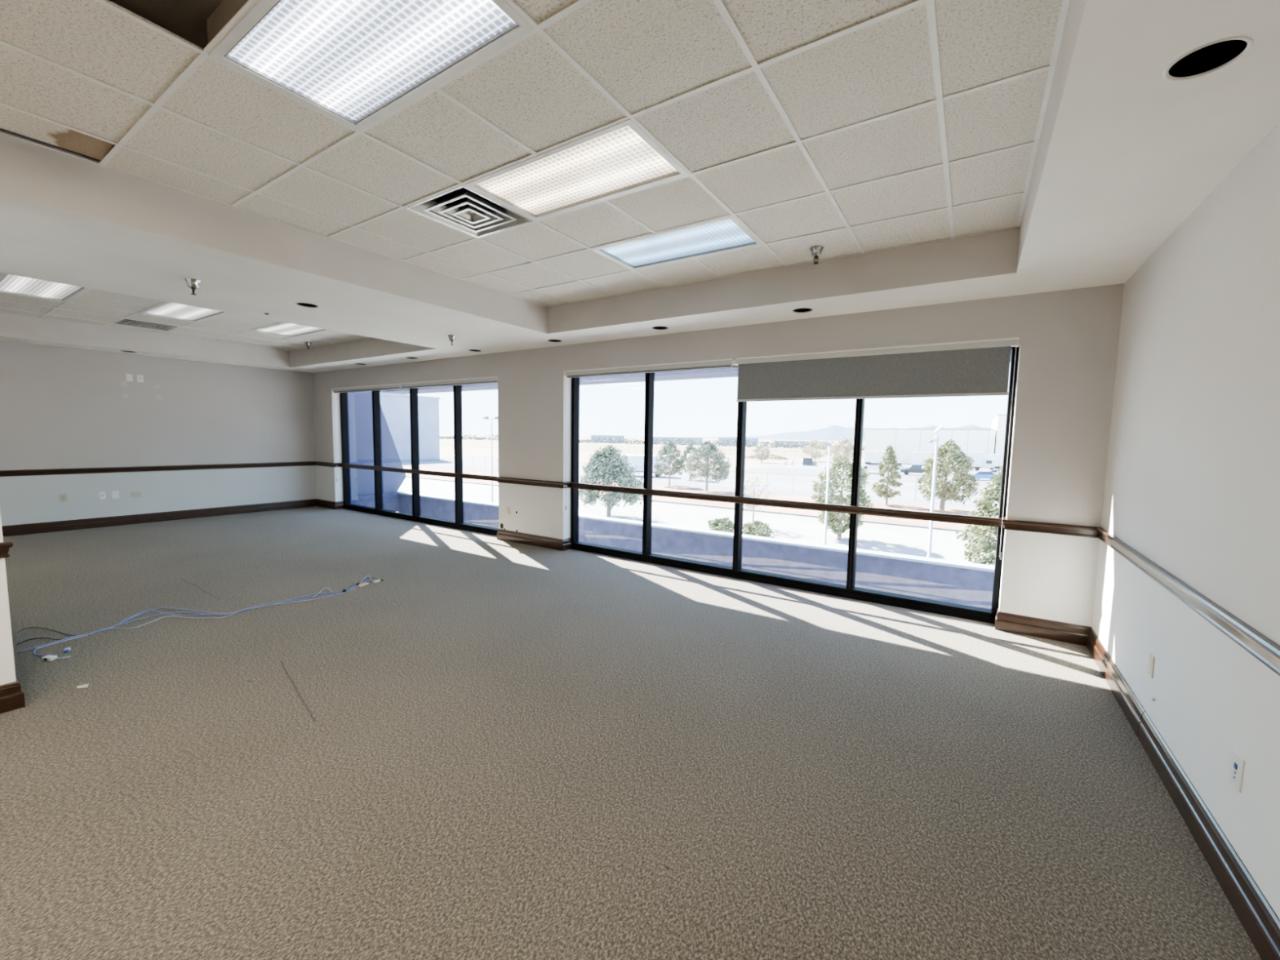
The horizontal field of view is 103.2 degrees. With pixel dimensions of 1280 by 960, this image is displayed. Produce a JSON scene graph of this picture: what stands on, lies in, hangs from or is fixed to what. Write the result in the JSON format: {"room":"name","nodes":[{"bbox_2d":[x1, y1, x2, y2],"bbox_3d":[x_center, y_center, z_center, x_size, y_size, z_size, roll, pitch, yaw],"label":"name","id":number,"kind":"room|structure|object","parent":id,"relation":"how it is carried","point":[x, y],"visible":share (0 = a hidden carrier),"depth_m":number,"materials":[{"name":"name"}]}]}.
{"room":"empty office","nodes":[
{"label":"empty office","id":0,"kind":"room"},
{"bbox_2d":[0,510,16,684],"bbox_3d":[-5.753,0.018,0.927,1.865,2.755,5.524,4,6,33],"label":"wall partition","id":1,"kind":"structure","parent":0,"point":[7,673],"depth_m":2.79,"materials":[{"name":"paint"}]},
{"bbox_2d":[0,535,13,558],"bbox_3d":[-5.753,0.495,0.981,1.925,0.085,5.554,4,6,33],"label":"trim","id":2,"kind":"structure","parent":1,"relation":"attached to","point":[6,544],"depth_m":2.76,"materials":[{"name":"brown wood"}]},
{"bbox_2d":[0,676,25,713],"bbox_3d":[-5.769,1.314,1.048,1.909,0.152,5.546,4,6,33],"label":"baseboard","id":3,"kind":"structure","parent":1,"relation":"attached to","point":[11,695],"depth_m":2.81,"materials":[{"name":"brown wood"}]},
{"bbox_2d":[0,340,316,525],"bbox_3d":[-9.710,-1.000,6.182,0.200,3.750,10.493,4,6,33],"label":"wall","id":4,"kind":"structure","parent":0,"point":[61,407],"depth_m":8.36,"materials":[{"name":"paint"}]},
{"bbox_2d":[59,493,67,502],"bbox_3d":[-8.713,0.272,7.667,0.009,0.115,0.075,4,6,33],"label":"wall outlet","id":5,"kind":"object","parent":4,"relation":"attached to","point":[63,498],"visible":1,"depth_m":7.67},
{"bbox_2d":[98,491,106,499],"bbox_3d":[-8.486,0.247,8.009,0.013,0.118,0.072,4,6,33],"label":"wall plate","id":6,"kind":"object","parent":4,"relation":"attached to","point":[102,495],"visible":1,"depth_m":8.01,"materials":[{"name":"white plastic"}]},
{"bbox_2d":[111,490,119,498],"bbox_3d":[-8.409,0.235,8.131,0.008,0.130,0.085,4,6,33],"label":"wall plate","id":7,"kind":"object","parent":4,"relation":"attached to","point":[115,494],"visible":1,"depth_m":8.13,"materials":[{"name":"white plastic"}]},
{"bbox_2d":[125,373,133,381],"bbox_3d":[-8.238,-1.652,8.183,0.008,0.115,0.075,4,6,33],"label":"wall plate","id":8,"kind":"object","parent":4,"relation":"attached to","point":[129,376],"visible":1,"depth_m":8.18,"materials":[{"name":"white plastic"}]},
{"bbox_2d":[131,491,141,497],"bbox_3d":[-8.278,0.237,8.333,0.008,0.080,0.115,4,6,33],"label":"wall plate","id":9,"kind":"object","parent":4,"relation":"attached to","point":[139,493],"visible":1,"depth_m":8.33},
{"bbox_2d":[137,374,143,382],"bbox_3d":[-8.165,-1.657,8.289,0.013,0.115,0.075,4,6,33],"label":"wall plate","id":10,"kind":"object","parent":4,"relation":"attached to","point":[140,378],"visible":1,"depth_m":8.29,"materials":[{"name":"white plastic"}]},
{"bbox_2d":[0,461,342,476],"bbox_3d":[-9.214,-0.007,6.145,0.792,0.085,10.450,4,6,33],"label":"trim","id":11,"kind":"structure","parent":4,"relation":"attached to","point":[166,468],"depth_m":8.47,"materials":[{"name":"brown wood"}]},
{"bbox_2d":[1,498,344,536],"bbox_3d":[-9.231,0.811,6.218,0.784,0.152,10.450,4,6,33],"label":"baseboard","id":12,"kind":"structure","parent":4,"relation":"attached to","point":[68,525],"depth_m":8.54,"materials":[{"name":"brown wood"}]},
{"bbox_2d":[0,128,506,209],"bbox_3d":[-4.364,-2.595,2.725,12.714,0.200,10.770,4,6,33],"label":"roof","id":13,"kind":"structure","parent":0,"point":[437,199],"depth_m":3.98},
{"bbox_2d":[346,391,355,504],"bbox_3d":[-6.578,0.776,10.959,1.462,8.300,0.128,4,6,33],"label":"wall","id":14,"kind":"structure","parent":0,"point":[349,395],"depth_m":10.44,"materials":[{"name":"paint"}]},
{"bbox_2d":[352,390,406,495],"bbox_3d":[-5.967,-0.869,11.237,0.300,5.150,1.470,4,6,33],"label":"wall","id":15,"kind":"structure","parent":0,"point":[392,482],"depth_m":11.06,"materials":[{"name":"paint"}]},
{"bbox_2d":[0,506,1261,959],"bbox_3d":[-4.443,1.366,3.049,12.714,0.250,10.730,4,6,33],"label":"floor","id":16,"kind":"structure","parent":0,"point":[486,748],"depth_m":2.41,"materials":[{"name":"carpet"}]},
{"bbox_2d":[17,626,89,635],"bbox_3d":[-4.476,1.164,3.896,0.612,0.005,0.107,1,5,5],"label":"cable","id":17,"kind":"object","parent":16,"relation":"on","point":[30,627],"visible":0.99,"depth_m":3.91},
{"bbox_2d":[41,654,71,661],"bbox_3d":[-3.956,1.202,3.432,0.137,0.028,0.058,0,5,-13],"label":"wall jack","id":18,"kind":"object","parent":16,"relation":"on","point":[50,657],"visible":1,"depth_m":3.41,"materials":[{"name":"white plastic"}]},
{"bbox_2d":[76,683,88,688],"bbox_3d":[-3.385,1.253,3.079,0.066,0.005,0.048,-1,5,-26],"label":"paper scrap","id":19,"kind":"object","parent":16,"relation":"on","point":[85,685],"visible":1,"depth_m":3.08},
{"bbox_2d":[17,575,373,653],"bbox_3d":[-3.685,1.105,4.553,0.576,0.041,2.369,6,7,44],"label":"cable","id":20,"kind":"object","parent":16,"relation":"on","point":[366,575],"visible":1,"depth_m":4.36,"materials":[{"name":"plastic"}]},
{"bbox_2d":[33,582,361,655],"bbox_3d":[-3.612,1.124,4.440,0.500,0.008,2.196,5,6,37],"label":"cable","id":21,"kind":"object","parent":16,"relation":"on","point":[34,653],"visible":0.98,"depth_m":4.19,"materials":[{"name":"plastic"}]},
{"bbox_2d":[37,586,358,648],"bbox_3d":[-3.574,1.137,4.380,2.098,0.007,0.310,-3,6,-41],"label":"cable","id":22,"kind":"object","parent":16,"relation":"on","point":[357,586],"visible":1,"depth_m":4.23,"materials":[{"name":"plastic"}]},
{"bbox_2d":[119,578,371,622],"bbox_3d":[-3.445,1.107,4.634,1.853,0.008,0.495,-3,6,-37],"label":"cable","id":23,"kind":"object","parent":16,"relation":"on","point":[371,579],"visible":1,"depth_m":4.35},
{"bbox_2d":[0,0,1279,373],"bbox_3d":[-4.397,-1.917,2.751,12.314,0.835,10.293,4,6,33],"label":"ceiling","id":24,"kind":"structure","parent":0,"point":[935,152],"depth_m":2.69,"materials":[{"name":"paint"}]},
{"bbox_2d":[0,272,89,302],"bbox_3d":[-6.534,-2.140,5.500,1.203,0.134,0.594,4,6,33],"label":"fluorescent light","id":25,"kind":"object","parent":24,"relation":"attached to","point":[9,283],"visible":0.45,"depth_m":5.54,"materials":[{"name":"white plastic"}]},
{"bbox_2d":[0,105,113,160],"bbox_3d":[-3.042,-1.775,2.508,0.315,0.032,0.584,4,6,33],"label":"tile","id":26,"kind":"structure","parent":24,"relation":"attached to","point":[11,120],"depth_m":2.60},
{"bbox_2d":[114,319,180,330],"bbox_3d":[-7.141,-2.364,7.342,0.590,0.264,0.590,4,6,33],"label":"ceiling vent","id":27,"kind":"object","parent":24,"relation":"in","point":[124,322],"visible":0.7,"depth_m":7.34,"materials":[{"name":"metal"}]},
{"bbox_2d":[138,302,227,322],"bbox_3d":[-5.867,-2.216,6.517,1.203,0.134,0.594,4,6,33],"label":"fluorescent light","id":28,"kind":"object","parent":24,"relation":"attached to","point":[167,309],"visible":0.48,"depth_m":6.57,"materials":[{"name":"white plastic"}]},
{"bbox_2d":[184,278,200,295],"bbox_3d":[-3.568,-1.539,4.051,0.100,0.113,0.100,4,6,33],"label":"sprinkler","id":29,"kind":"object","parent":24,"relation":"attached to","point":[193,284],"visible":1,"depth_m":4.03,"materials":[{"name":"silver metal"}]},
{"bbox_2d":[250,322,329,337],"bbox_3d":[-5.200,-2.292,7.535,1.203,0.134,0.594,4,6,33],"label":"fluorescent light","id":30,"kind":"object","parent":24,"relation":"attached to","point":[286,329],"visible":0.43,"depth_m":7.59,"materials":[{"name":"white plastic"}]},
{"bbox_2d":[295,302,319,307],"bbox_3d":[-3.145,-1.736,4.789,0.188,0.173,0.188,4,6,33],"label":"recessed light","id":31,"kind":"object","parent":24,"relation":"in","point":[303,304],"visible":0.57,"depth_m":4.85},
{"bbox_2d":[206,0,534,131],"bbox_3d":[-1.052,-1.741,1.936,1.203,0.134,0.594,4,6,33],"label":"fluorescent light","id":32,"kind":"object","parent":24,"relation":"attached to","point":[355,63],"visible":0.91,"depth_m":1.97,"materials":[{"name":"white plastic"}]},
{"bbox_2d":[448,334,456,345],"bbox_3d":[-2.287,-1.700,6.173,0.100,0.113,0.100,4,6,33],"label":"sprinkler","id":33,"kind":"object","parent":24,"relation":"attached to","point":[451,337],"visible":1,"depth_m":6.14,"materials":[{"name":"silver metal"}]},
{"bbox_2d":[406,186,533,237],"bbox_3d":[-1.150,-1.927,3.447,0.590,0.264,0.590,4,6,33],"label":"ceiling vent","id":34,"kind":"object","parent":24,"relation":"in","point":[461,208],"visible":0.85,"depth_m":3.49,"materials":[{"name":"metal"}]},
{"bbox_2d":[464,119,688,221],"bbox_3d":[-0.385,-1.817,2.954,1.203,0.134,0.594,4,6,33],"label":"fluorescent light","id":35,"kind":"object","parent":24,"relation":"attached to","point":[619,159],"visible":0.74,"depth_m":2.92,"materials":[{"name":"white plastic"}]},
{"bbox_2d":[651,326,668,329],"bbox_3d":[0.221,-1.742,5.530,0.188,0.173,0.188,4,6,33],"label":"recessed light","id":36,"kind":"object","parent":24,"relation":"in","point":[653,327],"visible":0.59,"depth_m":5.61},
{"bbox_2d":[591,215,763,270],"bbox_3d":[0.282,-1.893,3.972,1.203,0.134,0.594,4,6,33],"label":"fluorescent light","id":37,"kind":"object","parent":24,"relation":"attached to","point":[725,234],"visible":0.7,"depth_m":3.96,"materials":[{"name":"white plastic"}]},
{"bbox_2d":[791,307,813,313],"bbox_3d":[1.499,-1.647,4.669,0.188,0.173,0.188,4,6,33],"label":"recessed light","id":38,"kind":"object","parent":24,"relation":"in","point":[800,310],"visible":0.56,"depth_m":4.74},
{"bbox_2d":[809,246,823,264],"bbox_3d":[1.382,-1.754,3.975,0.100,0.113,0.100,4,6,33],"label":"sprinkler","id":39,"kind":"object","parent":24,"relation":"attached to","point":[815,251],"visible":1,"depth_m":3.95,"materials":[{"name":"silver metal"}]},
{"bbox_2d":[1162,35,1253,81],"bbox_3d":[1.743,-1.375,1.553,0.188,0.173,0.188,4,6,33],"label":"recessed light","id":40,"kind":"object","parent":24,"relation":"in","point":[1211,57],"visible":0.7,"depth_m":1.60,"materials":[{"name":"black metal"}]},
{"bbox_2d":[355,490,995,609],"bbox_3d":[3.337,1.680,5.322,22.700,1.400,1.400,4,6,33],"label":"wall","id":41,"kind":"structure","parent":0,"point":[962,583],"depth_m":6.84,"materials":[{"name":"concrete"}]},
{"bbox_2d":[379,350,1011,394],"bbox_3d":[3.737,-1.443,5.587,22.700,0.250,0.630,4,6,33],"label":"beam","id":42,"kind":"structure","parent":0,"point":[724,372],"depth_m":8.02,"materials":[{"name":"paint"}]},
{"bbox_2d":[312,283,1124,626],"bbox_3d":[-1.527,-0.955,7.273,12.714,3.750,0.277,4,6,33],"label":"wall","id":43,"kind":"structure","parent":0,"point":[1069,339],"depth_m":4.26,"materials":[{"name":"paint"}]},
{"bbox_2d":[339,382,498,535],"bbox_3d":[-4.009,-0.476,9.007,4.809,2.415,0.149,4,6,33],"label":"window","id":44,"kind":"structure","parent":43,"relation":"in","point":[459,523],"depth_m":9.02,"materials":[{"name":"brown metal"}]},
{"bbox_2d":[332,383,401,481],"bbox_3d":[-5.132,-0.821,9.520,2.326,1.850,0.084,4,6,33],"label":"roller blind","id":45,"kind":"object","parent":44,"relation":"attached to","point":[393,386],"visible":0.89,"depth_m":9.42,"materials":[{"name":"white fabric"}]},
{"bbox_2d":[400,376,497,388],"bbox_3d":[-3.103,-1.553,8.135,2.454,0.084,0.084,4,6,33],"label":"roller blind","id":46,"kind":"object","parent":44,"relation":"attached to","point":[493,379],"visible":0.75,"depth_m":8.03,"materials":[{"name":"white fabric"}]},
{"bbox_2d":[495,476,572,488],"bbox_3d":[-1.539,0.027,7.265,1.341,0.085,0.187,4,6,33],"label":"trim","id":47,"kind":"structure","parent":43,"relation":"attached to","point":[500,479],"depth_m":7.13,"materials":[{"name":"brown wood"}]},
{"bbox_2d":[496,528,572,551],"bbox_3d":[-1.551,0.845,7.338,1.325,0.152,0.179,4,6,33],"label":"baseboard","id":48,"kind":"object","parent":43,"relation":"attached to","point":[504,535],"visible":0.89,"depth_m":7.20,"materials":[{"name":"brown wood"}]},
{"bbox_2d":[570,342,1019,623],"bbox_3d":[1.115,-0.105,5.675,4.875,2.420,0.149,4,6,33],"label":"window","id":49,"kind":"structure","parent":43,"relation":"in","point":[849,591],"depth_m":5.43,"materials":[{"name":"brown metal"}]},
{"bbox_2d":[564,358,735,510],"bbox_3d":[-0.006,-0.443,6.188,2.398,1.867,0.084,4,6,33],"label":"roller blind","id":50,"kind":"object","parent":49,"relation":"attached to","point":[721,363],"visible":0.93,"depth_m":6.01,"materials":[{"name":"white fabric"}]},
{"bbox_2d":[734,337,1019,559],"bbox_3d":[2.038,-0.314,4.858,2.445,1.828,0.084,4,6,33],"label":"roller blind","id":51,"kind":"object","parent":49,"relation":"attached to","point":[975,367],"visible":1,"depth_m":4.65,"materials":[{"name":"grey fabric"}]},
{"bbox_2d":[1091,120,1279,919],"bbox_3d":[0.763,-0.237,-0.625,0.200,3.750,10.493,4,6,33],"label":"wall","id":52,"kind":"structure","parent":0,"point":[1193,477],"depth_m":2.18,"materials":[{"name":"paint"}]},
{"bbox_2d":[994,606,1279,959],"bbox_3d":[0.491,1.519,-0.102,0.609,0.152,10.450,4,6,33],"label":"baseboard","id":53,"kind":"structure","parent":52,"relation":"attached to","point":[1255,914],"depth_m":2.16,"materials":[{"name":"brown wood"}]},
{"bbox_2d":[1001,516,1279,675],"bbox_3d":[0.502,0.701,-0.171,0.617,0.085,10.450,4,6,33],"label":"trim","id":54,"kind":"structure","parent":52,"relation":"attached to","point":[1258,645],"depth_m":2.30,"materials":[{"name":"brown wood"}]},
{"bbox_2d":[1147,652,1155,678],"bbox_3d":[2.698,0.978,2.678,0.008,0.118,0.072,4,6,33],"label":"wall plate","id":55,"kind":"object","parent":52,"relation":"attached to","point":[1151,660],"visible":1,"depth_m":2.67,"materials":[{"name":"beige plastic"}]},
{"bbox_2d":[1229,749,1244,792],"bbox_3d":[2.129,1.038,1.811,0.009,0.120,0.076,4,6,33],"label":"wall plate","id":56,"kind":"object","parent":52,"relation":"attached to","point":[1237,762],"visible":1,"depth_m":1.80,"materials":[{"name":"white plastic"}]},
{"label":"outside","id":57,"kind":"structure","parent":0,"visible":0},
{"bbox_2d":[400,457,697,481],"bbox_3d":[-52.077,-4.481,111.752,136.000,0.001,22.000,4,6,33],"label":"road","id":58,"kind":"structure","parent":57,"point":[444,463],"depth_m":93.59,"materials":[{"name":"asphalt"}]},
{"bbox_2d":[621,454,669,476],"bbox_3d":[-0.024,-2.192,77.185,8.600,3.100,2.430,2,5,13],"label":"box trailer","id":59,"kind":"object","parent":58,"relation":"on","point":[635,460],"visible":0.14,"depth_m":76.00,"materials":[{"name":"grey paint"}]},
{"bbox_2d":[450,455,986,505],"bbox_3d":[11.039,-0.117,61.359,109.000,2.050,0.070,4,6,33],"label":"fence","id":60,"kind":"object","parent":58,"relation":"on","point":[451,455],"visible":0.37,"depth_m":58.98,"materials":[{"name":"metal"}]},
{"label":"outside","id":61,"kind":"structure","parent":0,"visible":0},
{"bbox_2d":[440,436,864,462],"bbox_3d":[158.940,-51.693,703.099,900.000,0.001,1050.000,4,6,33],"label":"field","id":62,"kind":"structure","parent":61,"point":[789,453],"depth_m":269.45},
{"bbox_2d":[591,435,624,443],"bbox_3d":[-28.702,-36.328,449.270,24.200,6.450,17.200,4,6,33],"label":"building","id":63,"kind":"structure","parent":62,"relation":"on","point":[593,437],"depth_m":441.98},
{"bbox_2d":[653,436,702,444],"bbox_3d":[27.298,-32.560,420.030,46.200,5.850,17.200,4,6,33],"label":"building","id":64,"kind":"structure","parent":62,"relation":"on","point":[657,438],"depth_m":409.76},
{"bbox_2d":[718,437,758,446],"bbox_3d":[76.611,-29.779,395.100,26.200,6.250,17.200,4,6,33],"label":"building","id":65,"kind":"structure","parent":62,"relation":"on","point":[728,439],"depth_m":389.57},
{"bbox_2d":[773,440,826,448],"bbox_3d":[118.375,-26.550,375.151,34.200,4.650,17.200,4,6,33],"label":"building","id":66,"kind":"structure","parent":62,"relation":"on","point":[781,442],"depth_m":369.11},
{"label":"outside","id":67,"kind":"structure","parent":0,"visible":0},
{"bbox_2d":[408,435,995,479],"bbox_3d":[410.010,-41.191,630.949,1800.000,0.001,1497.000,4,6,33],"label":"ground","id":68,"kind":"structure","parent":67,"point":[474,453],"depth_m":140.92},
{"bbox_2d":[439,434,864,450],"bbox_3d":[-23.088,-31.900,406.998,560.876,6.125,19.351,4,6,33],"label":"treeline","id":69,"kind":"object","parent":68,"relation":"on","point":[473,437],"visible":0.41,"depth_m":368.48,"materials":[{"name":"plant"}]},
{"bbox_2d":[406,475,995,535],"bbox_3d":[11.098,2.650,40.621,260.000,0.150,0.300,4,6,33],"label":"kerb","id":70,"kind":"object","parent":68,"relation":"on","point":[654,500],"visible":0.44,"depth_m":40.55,"materials":[{"name":"concrete"}]},
{"bbox_2d":[582,444,862,460],"bbox_3d":[12.157,-9.852,172.275,119.000,2.500,0.087,4,6,33],"label":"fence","id":71,"kind":"object","parent":68,"relation":"on","point":[583,445],"visible":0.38,"depth_m":163.85,"materials":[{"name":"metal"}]},
{"bbox_2d":[751,444,770,462],"bbox_3d":[30.231,-6.481,125.976,4.412,4.362,4.869,4,6,33],"label":"leafless tree","id":72,"kind":"object","parent":68,"relation":"on","point":[759,456],"visible":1,"depth_m":125.12,"materials":[{"name":"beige plant"}]},
{"bbox_2d":[745,453,788,459],"bbox_3d":[35.850,-6.697,143.806,12.277,1.610,2.298,4,6,33],"label":"hedge","id":73,"kind":"object","parent":68,"relation":"on","point":[771,455],"visible":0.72,"depth_m":142.55,"materials":[{"name":"green plant"}]},
{"bbox_2d":[831,444,852,457],"bbox_3d":[54.710,-7.471,137.437,5.990,5.204,6.924,4,6,33],"label":"leafless tree","id":74,"kind":"object","parent":68,"relation":"on","point":[841,448],"visible":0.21,"depth_m":136.75,"materials":[{"name":"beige plant"}]},
{"bbox_2d":[863,428,996,466],"bbox_3d":[84.956,-9.856,147.914,29.150,9.150,43.200,4,6,33],"label":"warehouse","id":75,"kind":"structure","parent":68,"relation":"on","point":[904,442],"depth_m":130.52,"materials":[{"name":"white"}]},
{"bbox_2d":[991,413,1006,467],"bbox_3d":[119.099,-9.072,125.112,52.800,12.650,44.000,4,6,33],"label":"warehouse","id":76,"kind":"structure","parent":68,"relation":"on","point":[998,423],"depth_m":120.71,"materials":[{"name":"white"}]},
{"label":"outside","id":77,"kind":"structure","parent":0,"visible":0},
{"bbox_2d":[439,433,865,442],"bbox_3d":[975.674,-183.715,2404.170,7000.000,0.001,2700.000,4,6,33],"label":"ground","id":78,"kind":"structure","parent":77,"point":[439,433],"depth_m":2603.74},
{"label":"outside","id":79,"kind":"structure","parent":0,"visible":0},
{"bbox_2d":[402,465,978,530],"bbox_3d":[14.900,2.256,46.426,260.000,0.001,13.600,4,6,33],"label":"verge","id":80,"kind":"structure","parent":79,"point":[794,498],"depth_m":47.06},
{"bbox_2d":[684,440,732,491],"bbox_3d":[7.493,-1.567,56.374,5.183,5.711,5.188,3,5,21],"label":"pine tree","id":81,"kind":"object","parent":80,"relation":"on","point":[720,473],"visible":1,"depth_m":55.58,"materials":[{"name":"green plant"}]},
{"bbox_2d":[871,444,902,505],"bbox_3d":[23.000,-0.470,47.145,2.751,5.632,2.801,4,6,33],"label":"pine tree","id":82,"kind":"object","parent":80,"relation":"on","point":[886,468],"visible":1,"depth_m":46.70,"materials":[{"name":"green plant"}]},
{"bbox_2d":[915,439,979,511],"bbox_3d":[26.535,-0.425,43.834,4.642,6.249,4.832,3,5,19],"label":"pine tree","id":83,"kind":"object","parent":80,"relation":"on","point":[951,451],"visible":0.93,"depth_m":42.87,"materials":[{"name":"green plant"}]},
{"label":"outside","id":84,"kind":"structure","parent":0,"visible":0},
{"bbox_2d":[702,424,991,440],"bbox_3d":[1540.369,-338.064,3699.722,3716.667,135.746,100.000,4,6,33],"label":"hills","id":85,"kind":"structure","parent":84,"point":[833,433],"depth_m":3805.11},
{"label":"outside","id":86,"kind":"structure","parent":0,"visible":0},
{"bbox_2d":[398,476,996,565],"bbox_3d":[2.917,3.627,28.146,260.000,0.001,29.600,4,6,33],"label":"road","id":87,"kind":"structure","parent":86,"point":[908,540],"depth_m":35.54,"materials":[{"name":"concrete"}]},
{"bbox_2d":[379,392,439,460],"bbox_3d":[-74.005,-10.516,95.725,26.400,14.000,64.400,4,6,33],"label":"office wing","id":88,"kind":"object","parent":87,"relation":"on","point":[395,407],"visible":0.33,"depth_m":109.30},
{"bbox_2d":[482,415,497,502],"bbox_3d":[-11.264,-1.200,38.639,1.840,7.340,0.600,4,6,33],"label":"lamp post","id":89,"kind":"object","parent":87,"relation":"on","point":[486,417],"visible":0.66,"depth_m":38.56,"materials":[{"name":"metal"}]},
{"bbox_2d":[578,443,643,517],"bbox_3d":[-2.036,0.038,36.995,5.678,5.508,5.173,2,5,13],"label":"pine tree","id":90,"kind":"object","parent":87,"relation":"on","point":[606,461],"visible":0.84,"depth_m":35.88,"materials":[{"name":"green plant"}]},
{"bbox_2d":[706,516,733,532],"bbox_3d":[5.161,2.816,31.877,1.951,1.013,1.993,4,6,33],"label":"shrub","id":91,"kind":"object","parent":87,"relation":"on","point":[726,524],"visible":0.88,"depth_m":31.54,"materials":[{"name":"green plant"}]},
{"bbox_2d":[732,476,776,524],"bbox_3d":[7.583,1.459,34.047,2.777,3.507,2.688,4,6,33],"label":"bare tree","id":92,"kind":"object","parent":87,"relation":"on","point":[747,481],"visible":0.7,"depth_m":33.96,"materials":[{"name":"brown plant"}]},
{"bbox_2d":[742,520,773,537],"bbox_3d":[7.122,2.927,30.885,1.969,1.028,1.944,2,5,11],"label":"shrub","id":93,"kind":"object","parent":87,"relation":"on","point":[748,528],"visible":0.93,"depth_m":30.41,"materials":[{"name":"green plant"}]},
{"bbox_2d":[822,440,834,544],"bbox_3d":[10.500,0.771,28.425,0.460,5.900,0.254,4,6,33],"label":"pole","id":94,"kind":"object","parent":87,"relation":"on","point":[832,442],"visible":0.84,"depth_m":28.37,"materials":[{"name":"metal"}]},
{"bbox_2d":[810,457,875,538],"bbox_3d":[12.138,1.087,30.552,3.638,5.002,3.749,4,6,33],"label":"pine tree","id":95,"kind":"object","parent":87,"relation":"on","point":[837,527],"visible":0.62,"depth_m":29.99,"materials":[{"name":"green plant"}]},
{"bbox_2d":[925,425,942,557],"bbox_3d":[14.689,0.643,25.550,0.577,6.790,0.318,4,6,33],"label":"pole","id":96,"kind":"object","parent":87,"relation":"on","point":[936,439],"visible":0.91,"depth_m":25.46,"materials":[{"name":"metal"}]},
{"bbox_2d":[955,463,1002,565],"bbox_3d":[17.380,1.690,24.460,3.577,5.021,3.361,4,6,33],"label":"pine tree","id":97,"kind":"object","parent":87,"relation":"on","point":[992,492],"visible":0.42,"depth_m":24.50,"materials":[{"name":"green plant"}]},
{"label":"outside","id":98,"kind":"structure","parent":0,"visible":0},
{"bbox_2d":[652,461,999,510],"bbox_3d":[87.733,2.257,61.039,154.000,0.001,90.500,4,6,33],"label":"parking lot","id":99,"kind":"structure","parent":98,"point":[783,482],"depth_m":68.96,"materials":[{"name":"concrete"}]},
{"bbox_2d":[653,440,686,485],"bbox_3d":[3.706,-2.062,61.965,4.109,5.613,4.035,4,6,33],"label":"pine tree","id":100,"kind":"object","parent":99,"relation":"on","point":[668,449],"visible":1,"depth_m":61.59,"materials":[{"name":"green plant"}]},
{"bbox_2d":[680,443,703,479],"bbox_3d":[7.359,-2.620,71.782,3.638,5.169,3.398,4,6,33],"label":"pine tree","id":101,"kind":"object","parent":99,"relation":"on","point":[690,447],"visible":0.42,"depth_m":71.41,"materials":[{"name":"green plant"}]},
{"bbox_2d":[802,457,817,466],"bbox_3d":[38.656,-4.125,115.251,2.900,1.750,1.600,4,6,27],"label":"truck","id":102,"kind":"object","parent":99,"relation":"on","point":[806,461],"visible":1,"depth_m":114.65,"materials":[{"name":"grey paint"}]},
{"bbox_2d":[800,440,828,461],"bbox_3d":[47.769,-8.097,138.208,8.049,6.084,7.900,4,6,33],"label":"leafless tree","id":103,"kind":"object","parent":99,"relation":"on","point":[821,444],"visible":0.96,"depth_m":137.59,"materials":[{"name":"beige plant"}]},
{"bbox_2d":[825,436,853,471],"bbox_3d":[38.815,-4.913,96.695,6.402,6.540,6.562,4,6,33],"label":"leafless tree","id":104,"kind":"object","parent":99,"relation":"on","point":[842,442],"visible":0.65,"depth_m":95.56,"materials":[{"name":"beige plant"}]},
{"bbox_2d":[861,462,880,470],"bbox_3d":[48.200,-2.917,104.835,4.450,1.450,1.780,4,6,27],"label":"car","id":105,"kind":"object","parent":99,"relation":"on","point":[873,464],"visible":0.73,"depth_m":104.29,"materials":[{"name":"white paint"}]},
{"bbox_2d":[864,451,888,464],"bbox_3d":[57.254,-5.123,121.501,5.900,3.300,2.400,4,6,33],"label":"box truck","id":106,"kind":"object","parent":99,"relation":"on","point":[870,456],"visible":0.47,"depth_m":121.04,"materials":[{"name":"white paint"}]},
{"bbox_2d":[889,462,910,468],"bbox_3d":[50.221,-2.526,98.751,5.300,1.780,1.780,4,6,27],"label":"pickup truck","id":107,"kind":"object","parent":99,"relation":"on","point":[900,466],"visible":0.18,"depth_m":97.73,"materials":[{"name":"white paint"}]},
{"bbox_2d":[900,464,926,475],"bbox_3d":[48.917,-1.752,89.480,5.300,1.780,1.780,4,6,27],"label":"pickup truck","id":108,"kind":"object","parent":99,"relation":"on","point":[914,468],"visible":0.65,"depth_m":89.09,"materials":[{"name":"grey paint"}]},
{"bbox_2d":[911,451,946,466],"bbox_3d":[64.736,-4.421,113.055,7.100,3.600,2.400,4,6,33],"label":"box truck","id":109,"kind":"object","parent":99,"relation":"on","point":[917,457],"visible":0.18,"depth_m":113.15,"materials":[{"name":"white paint"}]},
{"bbox_2d":[953,451,994,470],"bbox_3d":[71.183,-4.100,108.853,7.900,3.900,2.400,4,6,33],"label":"box truck","id":110,"kind":"object","parent":99,"relation":"on","point":[978,457],"visible":0.42,"depth_m":107.10,"materials":[{"name":"white paint"}]},
{"bbox_2d":[968,471,995,479],"bbox_3d":[54.215,-0.710,80.329,4.450,1.450,1.780,3,5,24],"label":"car","id":111,"kind":"object","parent":99,"relation":"on","point":[980,474],"visible":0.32,"depth_m":79.59,"materials":[{"name":"blue paint"}]},
{"bbox_2d":[987,453,1003,469],"bbox_3d":[79.692,-3.844,110.482,6.500,3.400,2.400,4,6,33],"label":"box trailer","id":112,"kind":"object","parent":99,"relation":"on","point":[998,458],"visible":0.28,"depth_m":110.39,"materials":[{"name":"white paint"}]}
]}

